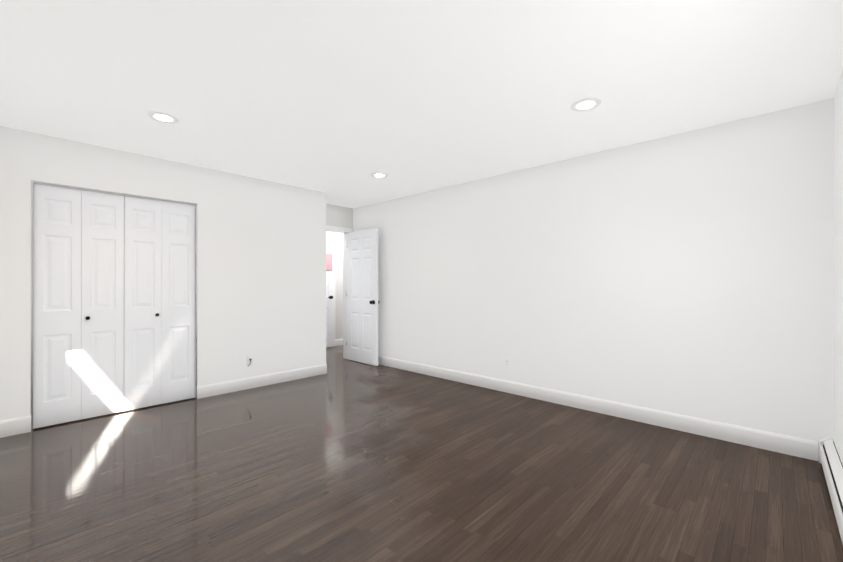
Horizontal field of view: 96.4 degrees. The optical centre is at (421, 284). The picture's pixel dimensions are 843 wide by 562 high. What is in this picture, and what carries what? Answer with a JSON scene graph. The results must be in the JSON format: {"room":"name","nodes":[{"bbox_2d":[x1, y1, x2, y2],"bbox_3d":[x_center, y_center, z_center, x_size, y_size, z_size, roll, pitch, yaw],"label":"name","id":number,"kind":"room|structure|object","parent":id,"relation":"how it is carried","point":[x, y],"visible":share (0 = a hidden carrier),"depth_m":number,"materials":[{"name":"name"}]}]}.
{"room":"empty bedroom","nodes":[
{"label":"empty bedroom","id":0,"kind":"room"},
{"bbox_2d":[32,372,32,409],"bbox_3d":[-3.104,-0.021,3.830,0.680,2.440,1.595,0,0,43],"label":"wall","id":1,"kind":"structure","parent":0,"point":[32,390],"depth_m":3.60,"materials":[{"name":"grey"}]},
{"bbox_2d":[0,126,325,420],"bbox_3d":[-2.369,-0.021,4.028,0.120,2.440,3.030,0,0,43],"label":"wall","id":2,"kind":"structure","parent":0,"point":[261,270],"depth_m":4.10,"materials":[{"name":"white paint"}]},
{"bbox_2d":[0,415,30,437],"bbox_3d":[-3.267,1.133,2.972,0.014,0.130,0.264,0,0,43],"label":"baseboard","id":3,"kind":"structure","parent":2,"relation":"attached to","point":[14,426],"depth_m":3.00,"materials":[{"name":"white wood"}]},
{"bbox_2d":[33,182,194,428],"bbox_3d":[-2.787,0.174,3.532,0.070,2.025,1.187,0,0,43],"label":"bifold closet door","id":4,"kind":"structure","parent":2,"relation":"in","point":[113,302],"depth_m":3.45,"materials":[{"name":"white wood"}]},
{"bbox_2d":[31,180,196,430],"bbox_3d":[-2.775,0.174,3.521,0.023,2.049,1.213,0,0,43],"label":"trim","id":5,"kind":"structure","parent":2,"relation":"attached to","point":[32,181],"depth_m":3.11,"materials":[{"name":"white wood"}]},
{"bbox_2d":[247,354,252,365],"bbox_3d":[-1.968,0.875,4.342,0.034,0.134,0.070,0,0,43],"label":"outlet","id":6,"kind":"object","parent":2,"relation":"attached to","point":[249,359],"visible":0.98,"depth_m":4.34,"materials":[{"name":"white plastic"}]},
{"bbox_2d":[197,364,326,398],"bbox_3d":[-1.817,1.135,4.516,0.014,0.130,1.559,0,0,43],"label":"baseboard","id":7,"kind":"structure","parent":2,"relation":"attached to","point":[209,390],"depth_m":4.41,"materials":[{"name":"white wood"}]},
{"bbox_2d":[326,231,342,338],"bbox_3d":[-2.181,-0.015,6.917,0.120,2.440,5.000,0,0,43],"label":"wall","id":8,"kind":"structure","parent":0,"point":[338,237],"depth_m":7.42,"materials":[{"name":"white paint"}]},
{"bbox_2d":[326,241,333,346],"bbox_3d":[-1.949,0.187,7.001,0.101,2.020,0.760,0,0,43],"label":"hall door","id":9,"kind":"structure","parent":8,"relation":"in","point":[329,305],"depth_m":7.24,"materials":[{"name":"white wood"}]},
{"bbox_2d":[326,253,331,270],"bbox_3d":[-1.863,-0.429,7.107,0.012,0.330,0.430,0,0,43],"label":"picture","id":10,"kind":"object","parent":9,"relation":"attached to","point":[328,261],"visible":0.42,"depth_m":7.21,"materials":[{"name":"pink"}]},
{"bbox_2d":[326,238,334,346],"bbox_3d":[-1.981,0.162,7.031,0.016,2.087,0.874,0,0,43],"label":"door frame","id":11,"kind":"structure","parent":8,"relation":"attached to","point":[330,240],"depth_m":7.33,"materials":[{"name":"white wood"}]},
{"bbox_2d":[326,339,342,347],"bbox_3d":[-2.132,1.140,6.869,0.014,0.130,4.800,0,0,43],"label":"baseboard","id":12,"kind":"structure","parent":8,"relation":"attached to","point":[338,342],"depth_m":7.40,"materials":[{"name":"white wood"}]},
{"bbox_2d":[326,204,352,228],"bbox_3d":[-2.070,-0.018,5.209,0.120,2.440,2.660,0,0,43],"label":"wall","id":13,"kind":"structure","parent":0,"point":[338,216],"depth_m":5.95,"materials":[{"name":"white paint"}]},
{"bbox_2d":[326,225,352,358],"bbox_3d":[-1.474,0.150,5.843,0.152,2.107,0.916,0,0,43],"label":"door frame","id":14,"kind":"structure","parent":13,"relation":"attached to","point":[344,231],"depth_m":6.12,"materials":[{"name":"white wood"}]},
{"bbox_2d":[347,228,377,365],"bbox_3d":[-0.913,0.184,5.779,0.750,2.018,0.035,0,0,45],"label":"entry door","id":15,"kind":"structure","parent":13,"relation":"in","point":[362,293],"depth_m":5.74,"materials":[{"name":"white wood"}]},
{"bbox_2d":[0,345,842,561],"bbox_3d":[-0.280,1.250,4.067,7.150,0.100,6.550,0,0,43],"label":"floor","id":16,"kind":"structure","parent":0,"point":[344,460],"depth_m":2.25,"materials":[{"name":"brown wood"}]},
{"bbox_2d":[0,0,842,207],"bbox_3d":[-0.280,-1.290,4.072,7.150,0.100,6.550,0,0,43],"label":"ceiling","id":17,"kind":"structure","parent":0,"point":[338,102],"depth_m":2.27,"materials":[{"name":"white paint"}]},
{"bbox_2d":[147,112,178,123],"bbox_3d":[-1.924,-1.240,2.810,0.194,0.006,0.194,0,0,43],"label":"recessed light","id":18,"kind":"object","parent":17,"relation":"in","point":[163,117],"visible":1,"depth_m":2.80,"materials":[{"name":"white plastic"}]},
{"bbox_2d":[371,173,387,177],"bbox_3d":[-0.477,-1.237,4.278,0.194,0.006,0.194,0,0,43],"label":"recessed light","id":19,"kind":"object","parent":17,"relation":"in","point":[379,175],"visible":1,"depth_m":4.28,"materials":[{"name":"white plastic"}]},
{"bbox_2d":[571,98,600,111],"bbox_3d":[1.139,-1.240,2.610,0.194,0.006,0.194,0,0,43],"label":"recessed light","id":20,"kind":"object","parent":17,"relation":"in","point":[586,104],"visible":1,"depth_m":2.60,"materials":[{"name":"white plastic"}]},
{"bbox_2d":[353,98,834,460],"bbox_3d":[0.857,-0.020,4.367,5.540,2.440,0.120,0,0,43],"label":"wall","id":21,"kind":"structure","parent":0,"point":[689,273],"depth_m":3.26,"materials":[{"name":"white paint"}]},
{"bbox_2d":[504,357,509,368],"bbox_3d":[0.952,0.875,4.189,0.070,0.115,0.008,0,0,43],"label":"outlet","id":22,"kind":"object","parent":21,"relation":"attached to","point":[506,362],"visible":1,"depth_m":4.18,"materials":[{"name":"white plastic"}]},
{"bbox_2d":[378,355,817,460],"bbox_3d":[0.782,1.135,4.343,5.222,0.130,0.014,0,0,43],"label":"baseboard","id":23,"kind":"structure","parent":21,"relation":"attached to","point":[788,445],"depth_m":3.29,"materials":[{"name":"white wood"}]},
{"bbox_2d":[834,70,842,457],"bbox_3d":[1.413,-0.026,1.000,0.120,2.440,4.030,0,0,43],"label":"wall","id":24,"kind":"structure","parent":0,"point":[838,246],"depth_m":2.33,"materials":[{"name":"white paint"}]},
{"bbox_2d":[819,436,842,543],"bbox_3d":[1.724,1.103,1.471,0.073,0.182,2.907,0,0,43],"label":"baseboard heater","id":25,"kind":"object","parent":24,"relation":"attached to","point":[830,458],"visible":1,"depth_m":2.13,"materials":[{"name":"white metal"}]}
]}

